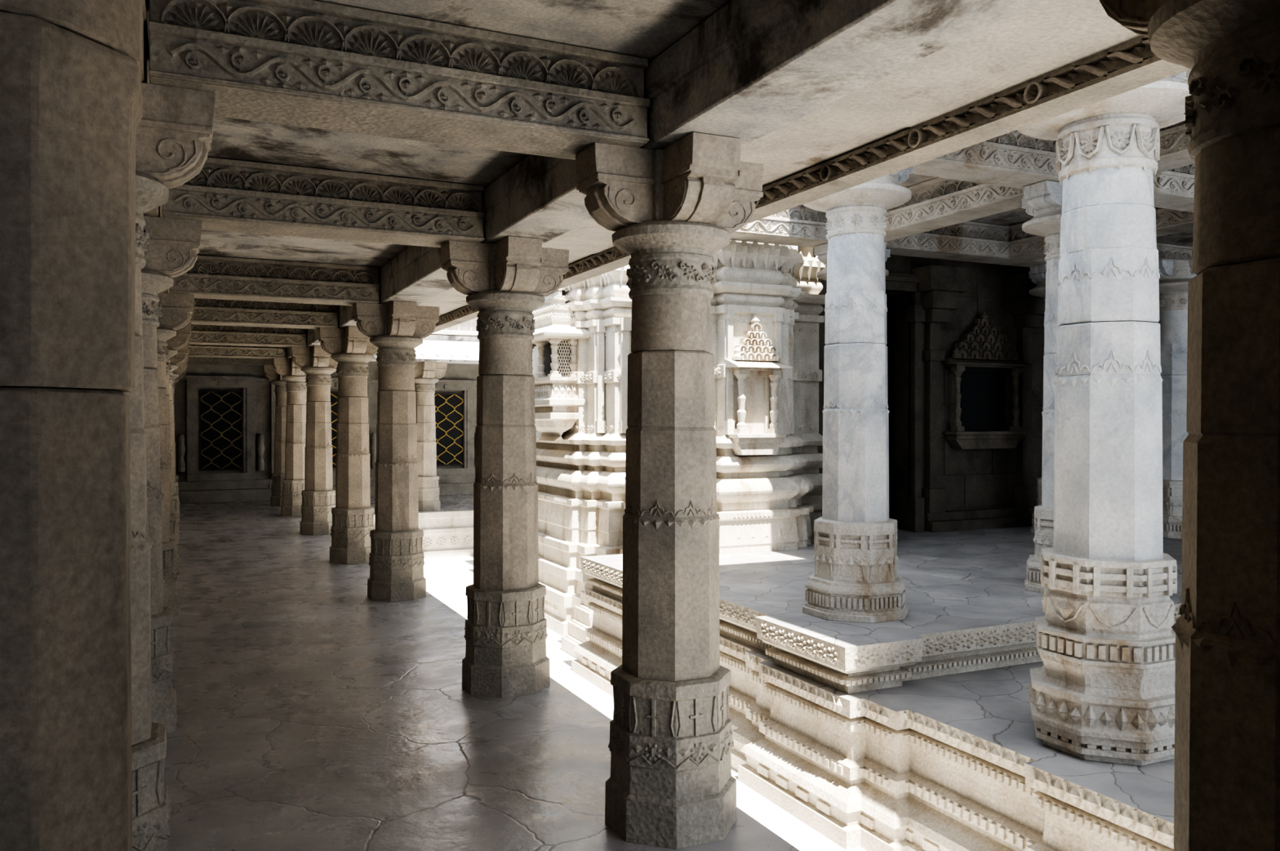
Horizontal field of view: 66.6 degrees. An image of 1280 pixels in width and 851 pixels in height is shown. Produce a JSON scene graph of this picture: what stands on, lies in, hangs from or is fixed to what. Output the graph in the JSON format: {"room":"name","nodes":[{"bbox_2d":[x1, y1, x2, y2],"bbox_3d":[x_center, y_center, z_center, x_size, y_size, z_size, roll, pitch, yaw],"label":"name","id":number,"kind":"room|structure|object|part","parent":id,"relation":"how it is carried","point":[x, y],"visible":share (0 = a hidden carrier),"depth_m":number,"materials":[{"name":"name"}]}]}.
{"room":"temple colonnade","nodes":[
{"label":"temple colonnade","id":0,"kind":"room"},
{"bbox_2d":[173,360,479,503],"bbox_3d":[-4.004,0.012,21.297,12.110,2.960,0.550,0,0,-25],"label":"wall","id":1,"kind":"structure","parent":0,"point":[259,489],"depth_m":19.59,"materials":[{"name":"grey stone"}]},
{"bbox_2d":[177,374,264,480],"bbox_3d":[-8.260,0.053,19.245,1.590,2.060,0.159,0,0,-25],"label":"window","id":2,"kind":"structure","parent":1,"relation":"in","point":[221,424],"depth_m":19.22,"materials":[{"name":"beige stone"}]},
{"bbox_2d":[200,391,241,468],"bbox_3d":[-8.253,0.093,19.228,0.813,1.586,0.014,0,0,-25],"label":"lattice grille","id":3,"kind":"object","parent":2,"relation":"attached to","point":[220,411],"depth_m":19.24,"materials":[{"name":"gold metal"}]},
{"bbox_3d":[-8.254,0.093,19.231,0.800,1.580,0.029,0,0,-25],"label":"iron frame","id":4,"kind":"part","parent":2,"relation":"part of","materials":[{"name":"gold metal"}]},
{"bbox_3d":[-8.271,0.092,19.268,0.800,1.580,0.050,0,0,-25],"label":"panel","id":5,"kind":"part","parent":2,"relation":"part of","materials":[{"name":"gold metal"}]},
{"bbox_2d":[330,377,376,477],"bbox_3d":[-6.242,0.048,20.194,1.590,2.060,0.159,0,0,-25],"label":"window","id":6,"kind":"structure","parent":1,"relation":"in","point":[334,394],"depth_m":20.16,"materials":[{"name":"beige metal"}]},
{"bbox_2d":[330,392,337,464],"bbox_3d":[-6.235,0.088,20.177,0.813,1.586,0.014,0,0,-25],"label":"lattice grille","id":7,"kind":"object","parent":6,"relation":"attached to","point":[333,395],"depth_m":20.15,"materials":[{"name":"gold metal"}]},
{"bbox_3d":[-6.253,0.088,20.217,0.800,1.580,0.050,0,0,-25],"label":"panel","id":8,"kind":"part","parent":6,"relation":"part of","materials":[{"name":"gold metal"}]},
{"bbox_2d":[434,379,476,475],"bbox_3d":[-4.206,0.043,21.152,1.590,2.060,0.159,0,0,-25],"label":"window","id":9,"kind":"structure","parent":1,"relation":"in","point":[454,411],"depth_m":21.23,"materials":[{"name":"beige stone"}]},
{"bbox_2d":[434,394,462,464],"bbox_3d":[-4.199,0.083,21.135,0.813,1.586,0.014,0,0,-25],"label":"lattice grille","id":10,"kind":"object","parent":9,"relation":"attached to","point":[448,407],"depth_m":21.18,"materials":[{"name":"gold metal"}]},
{"bbox_3d":[-4.217,0.083,21.175,0.800,1.580,0.050,0,0,-25],"label":"panel","id":11,"kind":"part","parent":9,"relation":"part of","materials":[{"name":"gold metal"}]},
{"bbox_3d":[-4.200,0.083,21.139,0.800,1.580,0.029,0,0,-25],"label":"iron frame","id":12,"kind":"part","parent":9,"relation":"part of","materials":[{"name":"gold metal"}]},
{"bbox_2d":[145,0,730,342],"bbox_3d":[0.776,-1.496,10.967,12.250,0.160,23.200,0,0,-25],"label":"ceiling","id":13,"kind":"structure","parent":0,"point":[643,28],"depth_m":4.69,"materials":[{"name":"stone"}]},
{"bbox_2d":[431,317,478,336],"bbox_3d":[-1.271,-1.939,18.545,9.500,0.630,0.340,0,0,-25],"label":"parapet","id":14,"kind":"object","parent":13,"relation":"on","point":[468,328],"visible":0.02,"depth_m":17.54,"materials":[{"name":"white stone"}]},
{"bbox_2d":[164,493,799,850],"bbox_3d":[0.819,1.970,10.895,12.250,0.850,23.000,0,0,-25],"label":"floor","id":15,"kind":"structure","parent":0,"point":[313,713],"depth_m":5.06,"materials":[{"name":"grey stone"}]},
{"bbox_2d":[0,0,142,850],"bbox_3d":[-1.080,0.274,1.626,0.600,2.635,0.600,0,0,-25],"label":"stone pillar","id":16,"kind":"structure","parent":15,"relation":"on","point":[71,98],"depth_m":1.52,"materials":[{"name":"beige stone"}]},
{"bbox_2d":[121,82,215,850],"bbox_3d":[-1.722,0.265,3.026,0.666,2.640,0.666,0,0,20],"label":"stone column","id":17,"kind":"structure","parent":15,"relation":"on","point":[174,132],"depth_m":3.02,"materials":[{"name":"beige stone"}]},
{"bbox_2d":[140,0,147,82],"bbox_3d":[-1.210,-1.208,1.931,0.356,0.313,2.401,0,0,-25],"label":"lintel beam","id":18,"kind":"structure","parent":17,"relation":"on","point":[144,17],"depth_m":2.92,"materials":[{"name":"stone"}]},
{"bbox_2d":[142,0,159,217],"bbox_3d":[-2.188,-1.219,4.010,0.356,0.313,2.186,0,0,-25],"label":"lintel beam","id":19,"kind":"structure","parent":17,"relation":"on","point":[155,211],"depth_m":3.27,"materials":[{"name":"stone"}]},
{"bbox_2d":[141,213,201,733],"bbox_3d":[-2.654,0.255,5.008,0.666,2.640,0.666,0,0,20],"label":"stone column","id":20,"kind":"structure","parent":15,"relation":"on","point":[175,243],"depth_m":4.99,"materials":[{"name":"beige stone"}]},
{"bbox_2d":[159,204,167,293],"bbox_3d":[-3.355,-1.231,6.489,0.356,0.313,3.286,0,0,-25],"label":"lintel beam","id":21,"kind":"structure","parent":20,"relation":"on","point":[160,206],"depth_m":5.54,"materials":[{"name":"stone"}]},
{"bbox_2d":[155,292,194,616],"bbox_3d":[-4.055,0.240,7.985,0.666,2.640,0.666,0,0,20],"label":"stone column","id":22,"kind":"structure","parent":15,"relation":"on","point":[176,310],"depth_m":7.96,"materials":[{"name":"beige stone"}]},
{"bbox_2d":[165,321,191,572],"bbox_3d":[-5.120,0.228,10.247,0.666,2.640,0.666,0,0,20],"label":"stone column","id":23,"kind":"structure","parent":15,"relation":"on","point":[181,339],"depth_m":10.25,"materials":[{"name":"beige stone"}]},
{"bbox_2d":[168,342,189,540],"bbox_3d":[-6.418,0.214,13.006,0.666,2.640,0.666,0,0,20],"label":"stone column","id":24,"kind":"structure","parent":15,"relation":"on","point":[181,356],"depth_m":13.01,"materials":[{"name":"beige stone"}]},
{"bbox_2d":[171,356,187,519],"bbox_3d":[-7.653,0.201,15.630,0.666,2.640,0.666,0,0,20],"label":"stone column","id":25,"kind":"structure","parent":15,"relation":"on","point":[182,366],"depth_m":15.63,"materials":[{"name":"beige stone"}]},
{"bbox_2d":[173,365,186,508],"bbox_3d":[-8.568,0.191,17.576,0.666,2.640,0.666,0,0,20],"label":"stone column","id":26,"kind":"structure","parent":15,"relation":"on","point":[181,375],"depth_m":17.58,"materials":[{"name":"beige stone"}]},
{"bbox_2d":[262,364,287,506],"bbox_3d":[-6.722,0.187,18.444,0.666,2.640,0.666,0,0,20],"label":"stone column","id":27,"kind":"structure","parent":15,"relation":"on","point":[276,499],"depth_m":18.27,"materials":[{"name":"beige stone"}]},
{"bbox_2d":[187,356,273,365],"bbox_3d":[-7.645,-1.289,18.002,1.672,0.315,0.380,0,0,-25],"label":"beam","id":28,"kind":"structure","parent":27,"relation":"on","point":[191,360],"depth_m":17.89,"materials":[{"name":"beige stone"}]},
{"bbox_2d":[272,357,306,516],"bbox_3d":[-5.807,0.197,16.499,0.666,2.640,0.666,0,0,20],"label":"stone column","id":29,"kind":"structure","parent":15,"relation":"on","point":[293,483],"depth_m":16.33,"materials":[{"name":"beige stone"}]},
{"bbox_2d":[186,344,286,359],"bbox_3d":[-6.730,-1.279,16.057,1.672,0.315,0.380,0,0,-25],"label":"beam","id":30,"kind":"structure","parent":29,"relation":"on","point":[194,350],"depth_m":15.95,"materials":[{"name":"beige stone"}]},
{"bbox_2d":[290,345,337,534],"bbox_3d":[-4.572,0.210,13.875,0.666,2.640,0.666,0,0,20],"label":"stone column","id":31,"kind":"structure","parent":15,"relation":"on","point":[318,495],"depth_m":13.71,"materials":[{"name":"beige stone"}]},
{"bbox_2d":[187,324,306,346],"bbox_3d":[-5.495,-1.266,13.433,1.672,0.315,0.380,0,0,-25],"label":"beam","id":32,"kind":"structure","parent":31,"relation":"on","point":[215,335],"depth_m":13.32,"materials":[{"name":"beige stone"}]},
{"bbox_2d":[285,346,292,358],"bbox_3d":[-5.190,-1.275,15.179,0.356,0.313,2.896,0,0,-25],"label":"lintel beam","id":33,"kind":"structure","parent":31,"relation":"on","point":[288,348],"depth_m":16.15,"materials":[{"name":"stone"}]},
{"bbox_2d":[317,325,378,564],"bbox_3d":[-3.274,0.224,11.115,0.666,2.640,0.666,0,0,20],"label":"stone column","id":34,"kind":"structure","parent":15,"relation":"on","point":[353,514],"depth_m":10.96,"materials":[{"name":"beige stone"}]},
{"bbox_2d":[189,297,337,328],"bbox_3d":[-4.197,-1.252,10.673,1.672,0.315,0.380,0,0,-25],"label":"beam","id":35,"kind":"structure","parent":34,"relation":"on","point":[206,311],"depth_m":10.57,"materials":[{"name":"beige stone"}]},
{"bbox_2d":[306,328,320,346],"bbox_3d":[-3.923,-1.262,12.488,0.356,0.313,3.046,0,0,-25],"label":"lintel beam","id":36,"kind":"structure","parent":34,"relation":"on","point":[312,337],"depth_m":13.22,"materials":[{"name":"stone"}]},
{"bbox_2d":[352,300,439,601],"bbox_3d":[-2.209,0.235,8.853,0.666,2.640,0.666,0,0,20],"label":"stone column","id":37,"kind":"structure","parent":15,"relation":"on","point":[397,561],"depth_m":8.69,"materials":[{"name":"beige stone"}]},
{"bbox_2d":[168,254,379,305],"bbox_3d":[-3.132,-1.240,8.411,1.672,0.315,0.380,0,0,-25],"label":"beam","id":38,"kind":"structure","parent":37,"relation":"on","point":[220,277],"depth_m":8.28,"materials":[{"name":"beige stone"}]},
{"bbox_2d":[337,305,356,328],"bbox_3d":[-2.741,-1.249,9.977,0.356,0.313,2.496,0,0,-25],"label":"lintel beam","id":39,"kind":"structure","parent":37,"relation":"on","point":[345,313],"depth_m":10.57,"materials":[{"name":"stone"}]},
{"bbox_2d":[414,360,447,511],"bbox_3d":[-3.834,0.192,17.427,0.666,2.640,0.666,0,0,20],"label":"stone column","id":40,"kind":"structure","parent":15,"relation":"on","point":[427,373],"depth_m":17.27,"materials":[{"name":"beige stone"}]},
{"bbox_2d":[370,358,427,361],"bbox_3d":[-4.737,-1.284,16.995,1.991,0.313,0.340,0,0,-25],"label":"lintel beam","id":41,"kind":"structure","parent":40,"relation":"on","point":[417,359],"depth_m":17.19,"materials":[{"name":"white stone"}]},
{"bbox_2d":[427,359,479,364],"bbox_3d":[-2.817,-1.289,17.898,2.246,0.313,0.340,0,0,-25],"label":"lintel beam","id":42,"kind":"structure","parent":40,"relation":"on","point":[470,362],"depth_m":17.52,"materials":[{"name":"white stone"}]},
{"bbox_2d":[440,235,568,697],"bbox_3d":[-0.808,0.250,5.876,0.666,2.640,0.666,0,0,20],"label":"stone column","id":43,"kind":"structure","parent":15,"relation":"on","point":[506,280],"depth_m":5.71,"materials":[{"name":"beige stone"}]},
{"bbox_2d":[161,156,484,247],"bbox_3d":[-1.731,-1.225,5.434,1.672,0.315,0.380,0,0,-25],"label":"beam","id":44,"kind":"structure","parent":43,"relation":"on","point":[229,195],"depth_m":5.29,"materials":[{"name":"beige stone"}]},
{"bbox_2d":[377,245,453,305],"bbox_3d":[-1.509,-1.236,7.357,0.356,0.313,3.286,0,0,-25],"label":"lintel beam","id":45,"kind":"structure","parent":43,"relation":"on","point":[416,274],"depth_m":7.65,"materials":[{"name":"stone"}]},
{"bbox_2d":[575,131,763,848],"bbox_3d":[0.124,0.260,3.895,0.666,2.640,0.666,0,0,20],"label":"stone column","id":46,"kind":"structure","parent":15,"relation":"on","point":[671,784],"depth_m":3.73,"materials":[{"name":"beige stone"}]},
{"bbox_2d":[148,0,649,159],"bbox_3d":[-0.799,-1.215,3.453,1.672,0.315,0.380,0,0,-25],"label":"beam","id":47,"kind":"structure","parent":46,"relation":"on","point":[313,64],"depth_m":3.30,"materials":[{"name":"beige stone"}]},
{"bbox_2d":[480,154,593,244],"bbox_3d":[-0.342,-1.223,4.878,0.356,0.313,2.186,0,0,-25],"label":"lintel beam","id":48,"kind":"structure","parent":46,"relation":"on","point":[537,197],"depth_m":5.03,"materials":[{"name":"stone"}]},
{"bbox_2d":[639,0,1040,149],"bbox_3d":[0.636,-1.213,2.799,0.356,0.313,2.401,0,0,-25],"label":"lintel beam","id":49,"kind":"structure","parent":46,"relation":"on","point":[751,69],"depth_m":2.97,"materials":[{"name":"stone"}]},
{"bbox_2d":[1099,0,1279,850],"bbox_3d":[1.162,0.271,1.725,0.666,2.640,0.666,0,0,20],"label":"stone column","id":50,"kind":"structure","parent":15,"relation":"on","point":[1227,783],"depth_m":1.66,"materials":[{"name":"beige stone"}]},
{"bbox_2d":[423,555,866,850],"bbox_3d":[3.842,2.402,9.556,10.920,0.100,20.000,0,0,-25],"label":"ground","id":51,"kind":"structure","parent":0,"point":[447,579],"depth_m":8.78,"materials":[{"name":"white stone"}]},
{"bbox_2d":[373,509,473,558],"bbox_3d":[-1.084,1.907,18.260,9.420,0.802,0.150,0,0,-25],"label":"plinth","id":52,"kind":"object","parent":51,"relation":"on","point":[446,534],"depth_m":17.14,"materials":[{"name":"white stone"}]},
{"bbox_2d":[560,590,593,657],"bbox_3d":[-0.521,2.029,10.043,0.400,0.640,0.600,0,0,-25],"label":"stone steps","id":53,"kind":"structure","parent":51,"relation":"on","point":[583,615],"depth_m":10.02,"materials":[{"name":"stone"}]},
{"bbox_2d":[532,239,825,635],"bbox_3d":[-0.369,-0.865,12.841,2.930,6.400,7.440,0,0,-25],"label":"shrine","id":54,"kind":"object","parent":51,"relation":"on","point":[766,302],"visible":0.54,"depth_m":10.57,"materials":[{"name":"stone"}]},
{"bbox_2d":[571,586,1174,850],"bbox_3d":[5.234,1.968,6.396,8.190,0.799,10.400,0,0,-25],"label":"platform base","id":55,"kind":"object","parent":51,"relation":"on","point":[954,762],"visible":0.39,"depth_m":5.42,"materials":[{"name":"stone"}]},
{"bbox_2d":[580,525,1182,693],"bbox_3d":[3.773,1.403,9.475,8.051,0.299,4.861,0,0,-25],"label":"terrace","id":56,"kind":"object","parent":55,"relation":"on","point":[971,608],"visible":0.33,"depth_m":6.79,"materials":[{"name":"stone"}]},
{"bbox_2d":[813,241,890,280],"bbox_3d":[2.185,-0.288,10.034,0.724,3.075,0.724,0,0,20],"label":"stone column","id":57,"kind":"structure","parent":56,"relation":"on","point":[820,251],"depth_m":9.90,"materials":[{"name":"white stone"}]},
{"bbox_2d":[884,177,1023,241],"bbox_3d":[2.763,-2.001,8.657,0.380,0.355,2.610,0,0,-25],"label":"beam","id":58,"kind":"structure","parent":57,"relation":"on","point":[938,202],"depth_m":8.53,"materials":[{"name":"white stone"}]},
{"bbox_2d":[884,221,1046,266],"bbox_3d":[3.542,-2.011,10.664,2.642,0.355,0.400,0,0,-25],"label":"beam","id":59,"kind":"structure","parent":57,"relation":"on","point":[966,241],"depth_m":10.48,"materials":[{"name":"white stone"}]},
{"bbox_2d":[802,165,913,622],"bbox_3d":[1.464,-0.271,6.611,0.724,3.075,0.724,0,0,20],"label":"stone column","id":60,"kind":"structure","parent":56,"relation":"on","point":[855,578],"depth_m":6.42,"materials":[{"name":"white stone"}]},
{"bbox_2d":[911,129,1059,188],"bbox_3d":[2.391,-1.993,7.039,1.692,0.355,0.400,0,0,-25],"label":"beam","id":61,"kind":"structure","parent":60,"relation":"on","point":[1013,159],"depth_m":7.00,"materials":[{"name":"white stone"}]},
{"bbox_2d":[1028,263,1046,533],"bbox_3d":[4.900,-0.295,11.312,0.724,3.075,0.724,0,0,20],"label":"stone column","id":62,"kind":"structure","parent":56,"relation":"on","point":[1037,273],"depth_m":11.26,"materials":[{"name":"white stone"}]},
{"bbox_2d":[1156,242,1192,260],"bbox_3d":[5.908,-2.017,11.777,1.872,0.355,0.400,0,0,-25],"label":"beam","id":63,"kind":"structure","parent":62,"relation":"on","point":[1166,251],"depth_m":11.87,"materials":[{"name":"white stone"}]},
{"bbox_2d":[1021,180,1062,593],"bbox_3d":[3.319,-0.275,7.484,0.724,3.075,0.724,0,0,20],"label":"stone column","id":64,"kind":"structure","parent":56,"relation":"on","point":[1042,200],"depth_m":7.42,"materials":[{"name":"white stone"}]},
{"bbox_2d":[1158,259,1197,538],"bbox_3d":[6.079,-0.293,11.037,0.724,3.075,0.724,0,0,20],"label":"stone column","id":65,"kind":"structure","parent":56,"relation":"on","point":[1175,275],"depth_m":10.85,"materials":[{"name":"white stone"}]},
{"bbox_3d":[5.318,-0.280,8.425,0.800,3.075,0.800,0,0,-25],"label":"stone column","id":66,"kind":"structure","parent":56,"relation":"on","visible":0},
{"bbox_2d":[1008,206,1193,260],"bbox_3d":[4.762,-2.006,9.598,0.380,0.355,2.610,0,0,-25],"label":"beam","id":67,"kind":"structure","parent":66,"relation":"on","point":[1024,246],"depth_m":10.30,"materials":[{"name":"white stone"}]},
{"bbox_2d":[1153,163,1195,212],"bbox_3d":[4.319,-1.998,7.946,1.852,0.355,0.400,0,0,-25],"label":"beam","id":68,"kind":"structure","parent":66,"relation":"on","point":[1173,188],"depth_m":7.75,"materials":[{"name":"white stone"}]},
{"bbox_3d":[0.276,-0.284,9.136,0.800,3.075,0.800,0,0,-25],"label":"stone column","id":69,"kind":"structure","parent":56,"relation":"on","visible":0},
{"bbox_2d":[730,204,828,247],"bbox_3d":[1.230,-2.006,9.576,1.752,0.355,0.400,0,0,-25],"label":"beam","id":70,"kind":"structure","parent":69,"relation":"on","point":[801,225],"depth_m":9.54,"materials":[{"name":"white stone"}]},
{"bbox_2d":[1017,71,1191,765],"bbox_3d":[2.307,-0.112,4.821,0.844,3.375,0.844,0,0,-25],"label":"stone column","id":71,"kind":"structure","parent":55,"relation":"on","point":[1103,690],"depth_m":4.62,"materials":[{"name":"white stone"}]},
{"bbox_2d":[1181,69,1191,84],"bbox_3d":[3.234,-1.984,5.247,1.692,0.355,0.400,0,0,-25],"label":"beam","id":72,"kind":"structure","parent":71,"relation":"on","point":[1188,72],"depth_m":5.03,"materials":[{"name":"white stone"}]},
{"bbox_3d":[4.162,-0.116,5.693,0.844,3.375,0.844,0,0,-25],"label":"stone column","id":73,"kind":"structure","parent":55,"relation":"on","visible":0},
{"bbox_2d":[1154,120,1195,173],"bbox_3d":[3.740,-1.991,6.580,0.380,0.355,1.978,0,0,-25],"label":"beam","id":74,"kind":"structure","parent":73,"relation":"on","point":[1174,141],"depth_m":6.56,"materials":[{"name":"white stone"}]},
{"bbox_2d":[886,294,894,519],"bbox_3d":[2.523,-0.261,12.017,1.000,3.200,1.000,0,0,-25],"label":"wall","id":75,"kind":"structure","parent":0,"point":[890,299],"depth_m":11.84,"materials":[{"name":"grey stone"}]},
{"bbox_2d":[797,245,1044,532],"bbox_3d":[4.257,-0.480,11.925,5.140,3.440,0.640,0,0,-25],"label":"wall","id":76,"kind":"structure","parent":0,"point":[938,486],"depth_m":11.67,"materials":[{"name":"grey stone"}]},
{"bbox_2d":[942,311,1032,448],"bbox_3d":[4.184,-0.549,11.726,1.190,1.660,0.259,0,0,-25],"label":"niche","id":77,"kind":"object","parent":76,"relation":"attached to","point":[980,362],"visible":1,"depth_m":11.76,"materials":[{"name":"stone"}]},
{"bbox_2d":[899,173,1193,246],"bbox_3d":[5.153,-2.279,6.723,7.940,0.210,10.800,0,0,-25],"label":"ceiling","id":78,"kind":"structure","parent":0,"point":[1018,215],"depth_m":10.41,"materials":[{"name":"stone"}]},
{"bbox_3d":[1.775,0.279,0.151,0.500,2.640,2.760,0,0,-25],"label":"wall","id":79,"kind":"structure","parent":0,"visible":0},
{"bbox_3d":[1.801,-1.200,0.325,0.356,0.313,3.061,0,0,-25],"label":"lintel beam","id":80,"kind":"structure","parent":79,"relation":"on","visible":0},
{"bbox_2d":[417,0,1190,333],"bbox_3d":[-0.656,-1.356,7.117,0.981,0.400,17.450,0,0,-25],"label":"eave slab","id":81,"kind":"object","parent":80,"relation":"attached to","point":[1046,60],"visible":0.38,"depth_m":3.69,"materials":[{"name":"stone"}]},
{"bbox_3d":[1.594,-1.300,19.974,2.896,0.313,0.340,0,0,-25],"label":"lintel beam","id":82,"kind":"structure","parent":0,"visible":0},
{"bbox_2d":[373,339,479,362],"bbox_3d":[-0.854,-1.274,17.662,9.500,0.470,1.700,0,0,-25],"label":"eave","id":83,"kind":"object","parent":82,"relation":"attached to","point":[437,350],"visible":0.12,"depth_m":16.23,"materials":[{"name":"white stone"}]}
]}

